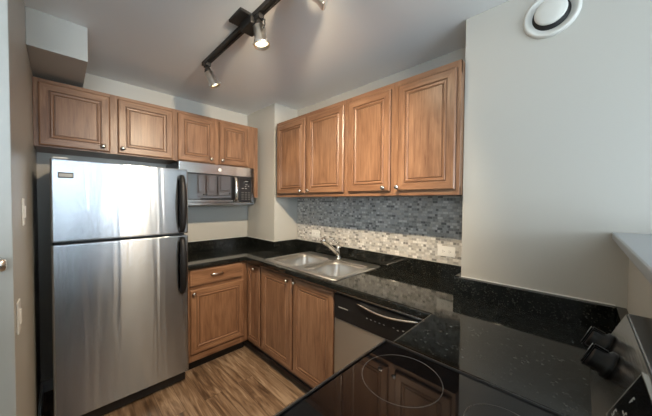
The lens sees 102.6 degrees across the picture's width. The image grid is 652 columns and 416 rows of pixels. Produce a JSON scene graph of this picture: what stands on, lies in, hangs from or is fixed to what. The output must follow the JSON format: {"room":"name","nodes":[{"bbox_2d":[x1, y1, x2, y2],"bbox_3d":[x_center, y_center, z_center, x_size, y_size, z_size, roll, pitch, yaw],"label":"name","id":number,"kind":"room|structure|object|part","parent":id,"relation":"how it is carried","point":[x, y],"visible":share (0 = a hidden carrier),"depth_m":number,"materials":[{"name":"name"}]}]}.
{"room":"kitchen","nodes":[
{"label":"kitchen","id":0,"kind":"room"},
{"bbox_2d":[0,0,40,415],"bbox_3d":[-2.604,0.184,0.378,1.425,2.438,2.883,2,2,44],"label":"wall","id":1,"kind":"structure","parent":0,"point":[20,365],"depth_m":1.01,"materials":[{"name":"grey paint"}]},
{"bbox_2d":[0,258,6,271],"bbox_3d":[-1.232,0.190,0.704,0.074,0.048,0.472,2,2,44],"label":"door knob","id":2,"kind":"object","parent":1,"relation":"attached to","point":[3,263],"visible":1,"depth_m":0.85,"materials":[{"name":"silver metal"}]},
{"bbox_2d":[16,299,21,334],"bbox_3d":[-1.145,0.404,0.976,0.070,0.116,0.010,2,2,44],"label":"light switch","id":3,"kind":"object","parent":1,"relation":"attached to","point":[18,305],"visible":1,"depth_m":0.96,"materials":[{"name":"white plastic"}]},
{"bbox_2d":[21,199,25,225],"bbox_3d":[-1.323,0.017,1.145,0.070,0.116,0.010,2,2,44],"label":"light switch","id":4,"kind":"object","parent":1,"relation":"attached to","point":[22,200],"visible":1,"depth_m":1.12,"materials":[{"name":"white plastic"}]},
{"bbox_2d":[37,382,43,415],"bbox_3d":[-1.592,1.343,1.433,1.411,0.085,0.014,2,2,44],"label":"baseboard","id":5,"kind":"structure","parent":1,"relation":"attached to","point":[41,395],"depth_m":1.78,"materials":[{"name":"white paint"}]},
{"bbox_2d":[25,6,87,87],"bbox_3d":[-1.745,-0.963,1.705,0.740,0.196,0.241,2,2,44],"label":"soffit","id":6,"kind":"structure","parent":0,"point":[57,48],"depth_m":1.48,"materials":[{"name":"grey paint"}]},
{"bbox_2d":[36,73,246,381],"bbox_3d":[-1.455,0.139,2.634,0.100,2.438,2.187,2,2,44],"label":"wall","id":7,"kind":"structure","parent":0,"point":[205,222],"depth_m":2.25,"materials":[{"name":"grey paint"}]},
{"bbox_2d":[41,378,53,392],"bbox_3d":[-1.818,1.323,2.219,0.014,0.085,0.817,2,2,44],"label":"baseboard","id":8,"kind":"structure","parent":7,"relation":"attached to","point":[48,384],"depth_m":1.95,"materials":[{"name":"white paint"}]},
{"bbox_2d":[32,76,174,163],"bbox_3d":[-1.675,-0.624,2.044,0.380,0.436,0.813,2,2,44],"label":"upper cabinet","id":9,"kind":"object","parent":7,"relation":"attached to","point":[67,119],"visible":1,"depth_m":1.88,"materials":[{"name":"brown wood"}]},
{"bbox_3d":[-1.712,-0.609,1.792,0.020,0.402,0.354,2,2,44],"label":"door","id":10,"kind":"part","parent":9,"relation":"part of","materials":[{"name":"brown wood"}]},
{"bbox_3d":[-1.427,-0.614,2.082,0.020,0.402,0.366,2,2,44],"label":"door","id":11,"kind":"part","parent":9,"relation":"part of","materials":[{"name":"brown wood"}]},
{"bbox_2d":[165,109,257,197],"bbox_3d":[-1.115,-0.481,2.618,0.380,0.741,0.802,2,2,44],"label":"upper cabinet","id":12,"kind":"object","parent":7,"relation":"attached to","point":[198,138],"visible":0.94,"depth_m":2.48,"materials":[{"name":"brown wood"}]},
{"bbox_3d":[-1.162,-0.619,2.352,0.020,0.402,0.316,2,2,44],"label":"door","id":13,"kind":"part","parent":12,"relation":"part of","materials":[{"name":"brown wood"}]},
{"bbox_2d":[166,161,253,204],"bbox_3d":[-1.113,-0.217,2.567,0.455,0.378,0.705,2,2,44],"label":"microwave","id":14,"kind":"object","parent":12,"relation":"attached to","point":[208,184],"visible":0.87,"depth_m":2.43,"materials":[{"name":"silver metal"}]},
{"bbox_3d":[-1.060,-0.182,2.402,0.034,0.254,0.535,2,2,44],"label":"door","id":15,"kind":"part","parent":14,"relation":"part of","materials":[{"name":"black glass"}]},
{"bbox_3d":[-1.048,-0.065,2.392,0.004,0.018,0.535,2,2,44],"label":"door rail","id":16,"kind":"part","parent":14,"relation":"part of","materials":[{"name":"silver metal"}]},
{"bbox_3d":[-0.873,-0.180,2.530,0.058,0.250,0.034,2,2,44],"label":"handle","id":17,"kind":"part","parent":14,"relation":"part of","materials":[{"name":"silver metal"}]},
{"bbox_3d":[-0.825,-0.186,2.642,0.033,0.254,0.132,2,2,44],"label":"control panel","id":18,"kind":"part","parent":14,"relation":"part of","materials":[{"name":"black plastic"}]},
{"bbox_3d":[-1.021,-0.631,2.523,0.019,0.436,0.802,2,2,44],"label":"frame","id":19,"kind":"part","parent":12,"relation":"part of","materials":[{"name":"brown wood"}]},
{"bbox_3d":[-0.916,-0.623,2.602,0.020,0.402,0.302,2,2,44],"label":"door","id":20,"kind":"part","parent":12,"relation":"part of","materials":[{"name":"brown wood"}]},
{"bbox_3d":[-0.870,-0.268,2.888,0.300,0.304,0.080,2,2,44],"label":"panel","id":21,"kind":"part","parent":12,"relation":"part of","materials":[{"name":"brown wood"}]},
{"bbox_2d":[188,236,245,251],"bbox_3d":[-1.230,0.391,2.784,0.020,0.101,0.821,2,2,44],"label":"backsplash","id":22,"kind":"structure","parent":7,"relation":"attached to","point":[194,246],"depth_m":2.81,"materials":[{"name":"black stone"}]},
{"bbox_2d":[42,321,310,415],"bbox_3d":[0.075,1.501,-0.855,7.230,0.100,5.050,2,2,44],"label":"floor","id":23,"kind":"structure","parent":0,"point":[244,381],"depth_m":1.95,"materials":[{"name":"brown wood"}]},
{"bbox_2d":[49,156,188,415],"bbox_3d":[-1.516,0.532,1.957,0.674,1.683,0.734,2,2,44],"label":"refrigerator","id":24,"kind":"object","parent":23,"relation":"on","point":[119,247],"visible":1,"depth_m":1.72,"materials":[{"name":"grey metal"}]},
{"bbox_3d":[-1.533,-0.193,1.537,0.001,0.020,0.058,2,2,44],"label":"badge plate","id":25,"kind":"part","parent":24,"relation":"part of","materials":[{"name":"grey metal"}]},
{"bbox_3d":[-1.352,-0.048,1.786,0.077,0.491,0.734,2,2,44],"label":"freezer door","id":26,"kind":"part","parent":24,"relation":"part of","materials":[{"name":"silver metal"}]},
{"bbox_3d":[-1.358,0.746,1.804,0.077,1.068,0.734,2,2,44],"label":"fresh food door","id":27,"kind":"part","parent":24,"relation":"part of","materials":[{"name":"silver metal"}]},
{"bbox_3d":[-1.076,-0.031,1.960,0.075,0.434,0.051,2,2,44],"label":"handle","id":28,"kind":"part","parent":24,"relation":"part of","materials":[{"name":"black"}]},
{"bbox_3d":[-1.079,0.434,1.971,0.075,0.434,0.051,2,2,44],"label":"handle","id":29,"kind":"part","parent":24,"relation":"part of","materials":[{"name":"black"}]},
{"bbox_2d":[188,261,246,369],"bbox_3d":[-1.122,0.927,2.488,0.612,0.873,0.537,2,2,44],"label":"base cabinet","id":30,"kind":"object","parent":23,"relation":"on","point":[217,295],"visible":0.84,"depth_m":2.28,"materials":[{"name":"brown wood"}]},
{"bbox_3d":[-0.946,0.571,2.280,0.020,0.138,0.456,2,2,44],"label":"drawer","id":31,"kind":"part","parent":30,"relation":"part of","materials":[{"name":"brown wood"}]},
{"bbox_3d":[-0.943,0.937,2.295,0.020,0.535,0.468,2,2,44],"label":"door","id":32,"kind":"part","parent":30,"relation":"part of","materials":[{"name":"brown wood"}]},
{"bbox_2d":[188,236,628,415],"bbox_3d":[-0.068,0.441,1.867,2.964,0.141,1.141,2,2,44],"label":"countertop","id":33,"kind":"structure","parent":30,"relation":"on","point":[525,343],"depth_m":1.15,"materials":[{"name":"black stone"}]},
{"bbox_2d":[265,251,379,280],"bbox_3d":[-0.054,0.547,2.199,0.865,0.182,0.553,2,2,44],"label":"sink","id":34,"kind":"object","parent":33,"relation":"in","point":[318,264],"visible":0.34,"depth_m":2.23,"materials":[{"name":"silver metal"}]},
{"bbox_3d":[-0.224,0.543,2.327,0.373,0.182,0.418,2,2,44],"label":"bowl","id":35,"kind":"part","parent":34,"relation":"part of","materials":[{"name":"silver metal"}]},
{"bbox_3d":[0.074,0.552,2.034,0.382,0.182,0.418,2,2,44],"label":"bowl","id":36,"kind":"part","parent":34,"relation":"part of","materials":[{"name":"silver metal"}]},
{"bbox_2d":[320,236,341,258],"bbox_3d":[0.038,0.351,2.297,0.227,0.206,0.084,-1,2,-37],"label":"tap","id":37,"kind":"object","parent":33,"relation":"on","point":[337,251],"visible":1,"depth_m":2.30,"materials":[{"name":"silver metal"}]},
{"bbox_3d":[0.036,0.337,2.282,0.206,0.176,0.054,-1,2,-41],"label":"spout","id":38,"kind":"part","parent":37,"relation":"part of","materials":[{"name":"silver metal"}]},
{"bbox_2d":[247,262,268,357],"bbox_3d":[-0.580,0.931,2.493,0.257,0.873,0.330,2,2,44],"label":"base cabinet","id":39,"kind":"object","parent":23,"relation":"on","point":[253,270],"visible":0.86,"depth_m":2.38,"materials":[{"name":"brown wood"}]},
{"bbox_3d":[-0.662,0.880,2.398,0.212,0.714,0.020,2,2,44],"label":"door","id":40,"kind":"part","parent":39,"relation":"part of","materials":[{"name":"brown wood"}]},
{"bbox_3d":[-0.654,0.882,2.417,0.257,0.773,0.019,2,2,44],"label":"frame","id":41,"kind":"part","parent":39,"relation":"part of","materials":[{"name":"brown wood"}]},
{"bbox_2d":[261,266,335,388],"bbox_3d":[-0.067,0.942,2.199,0.888,0.873,0.630,2,2,44],"label":"base cabinet","id":42,"kind":"object","parent":23,"relation":"on","point":[298,319],"visible":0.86,"depth_m":1.95,"materials":[{"name":"brown wood"}]},
{"bbox_3d":[-0.413,0.888,2.153,0.428,0.714,0.020,2,2,44],"label":"door","id":43,"kind":"part","parent":42,"relation":"part of","materials":[{"name":"brown wood"}]},
{"bbox_3d":[-0.098,0.897,1.843,0.412,0.714,0.020,2,2,44],"label":"door","id":44,"kind":"part","parent":42,"relation":"part of","materials":[{"name":"brown wood"}]},
{"bbox_2d":[334,291,423,373],"bbox_3d":[0.457,0.961,1.660,0.602,0.866,0.598,2,2,44],"label":"dishwasher","id":45,"kind":"object","parent":23,"relation":"on","point":[360,324],"visible":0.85,"depth_m":1.52,"materials":[{"name":"grey"}]},
{"bbox_3d":[0.277,0.996,1.479,0.602,0.578,0.030,2,2,44],"label":"door","id":46,"kind":"part","parent":45,"relation":"part of","materials":[{"name":"silver metal"}]},
{"bbox_3d":[0.278,0.625,1.468,0.602,0.159,0.036,2,2,44],"label":"control panel","id":47,"kind":"part","parent":45,"relation":"part of","materials":[{"name":"black plastic"}]},
{"bbox_3d":[0.283,0.537,1.470,0.582,0.011,0.024,2,2,44],"label":"vent trim","id":48,"kind":"part","parent":45,"relation":"part of","materials":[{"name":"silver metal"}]},
{"bbox_3d":[0.314,0.565,1.396,0.378,0.038,0.031,2,2,44],"label":"handle","id":49,"kind":"part","parent":45,"relation":"part of","materials":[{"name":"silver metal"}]},
{"bbox_2d":[273,314,651,415],"bbox_3d":[0.164,0.821,0.504,0.697,1.197,0.760,2,2,44],"label":"electric range","id":50,"kind":"object","parent":23,"relation":"on","point":[390,378],"visible":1,"depth_m":0.66,"materials":[{"name":"grey glass"}]},
{"bbox_2d":[273,339,564,415],"bbox_3d":[0.174,0.512,0.490,0.613,0.026,0.760,2,2,44],"label":"cooktop","id":51,"kind":"object","parent":50,"relation":"in","point":[390,378],"depth_m":0.70,"materials":[{"name":"black glass"}]},
{"bbox_3d":[0.585,0.287,0.563,0.050,0.058,0.052,2,2,44],"label":"knob","id":52,"kind":"part","parent":50,"relation":"part of","materials":[{"name":"black plastic"}]},
{"bbox_3d":[0.517,0.288,0.495,0.050,0.058,0.052,2,2,44],"label":"knob","id":53,"kind":"part","parent":50,"relation":"part of","materials":[{"name":"black plastic"}]},
{"bbox_3d":[0.354,0.277,0.296,0.037,0.082,0.252,2,2,44],"label":"display trim","id":54,"kind":"part","parent":50,"relation":"part of","materials":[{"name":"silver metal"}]},
{"bbox_3d":[0.352,0.278,0.295,0.034,0.077,0.248,2,2,44],"label":"display panel","id":55,"kind":"part","parent":50,"relation":"part of","materials":[{"name":"black glass"}]},
{"bbox_2d":[24,0,508,114],"bbox_3d":[0.093,-1.036,-0.915,7.230,0.100,5.050,2,2,44],"label":"ceiling","id":56,"kind":"structure","parent":0,"point":[314,55],"depth_m":1.66,"materials":[{"name":"white paint"}]},
{"bbox_2d":[202,0,328,88],"bbox_3d":[-0.283,-0.944,1.319,1.693,0.193,0.227,2,2,44],"label":"track light","id":57,"kind":"object","parent":56,"relation":"attached to","point":[251,24],"visible":1,"depth_m":1.41,"materials":[{"name":"black metal"}]},
{"bbox_3d":[-0.286,-1.028,1.313,1.692,0.026,0.036,2,2,44],"label":"rail","id":58,"kind":"part","parent":57,"relation":"part of","materials":[{"name":"black metal"}]},
{"bbox_2d":[247,103,296,320],"bbox_3d":[-0.628,0.136,3.004,0.560,2.438,0.300,2,2,44],"label":"wall","id":59,"kind":"structure","parent":0,"point":[271,217],"depth_m":2.80,"materials":[{"name":"grey paint"}]},
{"bbox_2d":[246,236,274,251],"bbox_3d":[-0.735,0.392,2.889,0.580,0.101,0.020,2,2,44],"label":"backsplash","id":60,"kind":"structure","parent":59,"relation":"attached to","point":[250,241],"depth_m":2.84,"materials":[{"name":"black stone"}]},
{"bbox_2d":[275,239,296,250],"bbox_3d":[-0.430,0.397,2.799,0.020,0.101,0.278,2,2,44],"label":"backsplash","id":61,"kind":"structure","parent":59,"relation":"attached to","point":[285,244],"depth_m":2.78,"materials":[{"name":"black stone"}]},
{"bbox_2d":[189,236,615,305],"bbox_3d":[-0.175,0.369,1.778,2.934,0.006,0.867,2,2,44],"label":"trim","id":62,"kind":"structure","parent":59,"relation":"attached to","point":[241,236],"depth_m":1.25,"materials":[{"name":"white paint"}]},
{"bbox_2d":[297,47,465,238],"bbox_3d":[0.150,0.153,2.519,2.350,2.438,0.100,2,2,44],"label":"wall","id":63,"kind":"structure","parent":0,"point":[459,54],"depth_m":2.07,"materials":[{"name":"grey paint"}]},
{"bbox_2d":[277,100,355,197],"bbox_3d":[-0.076,-0.468,2.396,0.914,0.733,0.362,2,2,44],"label":"upper cabinet","id":64,"kind":"object","parent":63,"relation":"attached to","point":[312,146],"visible":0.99,"depth_m":2.22,"materials":[{"name":"brown wood"}]},
{"bbox_3d":[-0.331,-0.466,2.449,0.420,0.664,0.020,2,2,44],"label":"door","id":65,"kind":"part","parent":64,"relation":"part of","materials":[{"name":"brown wood"}]},
{"bbox_3d":[-0.011,-0.457,2.135,0.415,0.664,0.020,2,2,44],"label":"door","id":66,"kind":"part","parent":64,"relation":"part of","materials":[{"name":"brown wood"}]},
{"bbox_2d":[297,239,460,279],"bbox_3d":[0.292,0.413,2.293,1.758,0.101,0.014,2,2,44],"label":"backsplash","id":67,"kind":"structure","parent":63,"relation":"attached to","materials":[{"name":"beige tile"}]},
{"bbox_2d":[298,196,462,265],"bbox_3d":[0.320,0.136,2.277,1.770,0.462,0.008,2,2,44],"label":"wall tiles","id":68,"kind":"structure","parent":63,"relation":"attached to","point":[411,227],"depth_m":2.08,"materials":[{"name":"tile"}]},
{"bbox_2d":[312,230,319,236],"bbox_3d":[-0.108,0.263,2.688,0.116,0.070,0.008,2,2,44],"label":"wall outlet","id":69,"kind":"object","parent":68,"relation":"attached to","point":[315,233],"visible":1,"depth_m":2.68,"materials":[{"name":"white plastic"}]},
{"bbox_2d":[437,245,454,257],"bbox_3d":[0.818,0.296,1.778,0.116,0.070,0.008,2,2,44],"label":"wall outlet","id":70,"kind":"object","parent":68,"relation":"attached to","point":[446,251],"visible":1,"depth_m":1.77,"materials":[{"name":"white plastic"}]},
{"bbox_2d":[347,59,464,196],"bbox_3d":[0.537,-0.449,1.793,0.803,0.733,0.362,2,2,44],"label":"upper cabinet","id":71,"kind":"object","parent":63,"relation":"attached to","point":[405,138],"visible":1,"depth_m":1.61,"materials":[{"name":"brown wood"}]},
{"bbox_3d":[0.297,-0.447,1.832,0.353,0.664,0.020,2,2,44],"label":"door","id":72,"kind":"part","parent":71,"relation":"part of","materials":[{"name":"brown wood"}]},
{"bbox_3d":[0.586,-0.439,1.548,0.348,0.664,0.020,2,2,44],"label":"door","id":73,"kind":"part","parent":71,"relation":"part of","materials":[{"name":"brown wood"}]},
{"bbox_2d":[461,0,651,308],"bbox_3d":[2.560,0.230,-0.042,4.680,2.438,0.375,2,2,44],"label":"wall","id":74,"kind":"structure","parent":0,"point":[557,154],"depth_m":1.17,"materials":[{"name":"grey paint"}]},
{"bbox_2d":[453,276,615,331],"bbox_3d":[0.945,0.442,1.265,0.614,0.101,0.030,2,2,44],"label":"backsplash","id":75,"kind":"structure","parent":74,"relation":"attached to","point":[600,316],"depth_m":1.20,"materials":[{"name":"black stone"}]},
{"bbox_2d":[523,0,581,38],"bbox_3d":[1.009,-0.880,1.173,0.204,0.204,0.041,2,2,44],"label":"air vent","id":76,"kind":"object","parent":74,"relation":"in","point":[544,19],"visible":1,"depth_m":1.17,"materials":[{"name":"white paint"}]},
{"bbox_2d":[627,259,651,317],"bbox_3d":[0.423,0.786,0.176,0.120,1.285,2.325,2,2,44],"label":"wall","id":77,"kind":"structure","parent":0,"point":[639,301],"depth_m":0.84,"materials":[{"name":"grey paint"}]},
{"bbox_2d":[615,307,628,327],"bbox_3d":[0.934,0.453,0.793,0.030,0.101,0.718,2,2,44],"label":"backsplash","id":78,"kind":"structure","parent":77,"relation":"attached to","point":[621,312],"depth_m":1.00,"materials":[{"name":"stone"}]},
{"bbox_2d":[612,232,651,284],"bbox_3d":[0.487,0.131,0.066,0.432,0.030,2.374,2,2,44],"label":"countertop","id":79,"kind":"structure","parent":77,"relation":"on","point":[637,247],"depth_m":0.69,"materials":[{"name":"grey laminate"}]}
]}

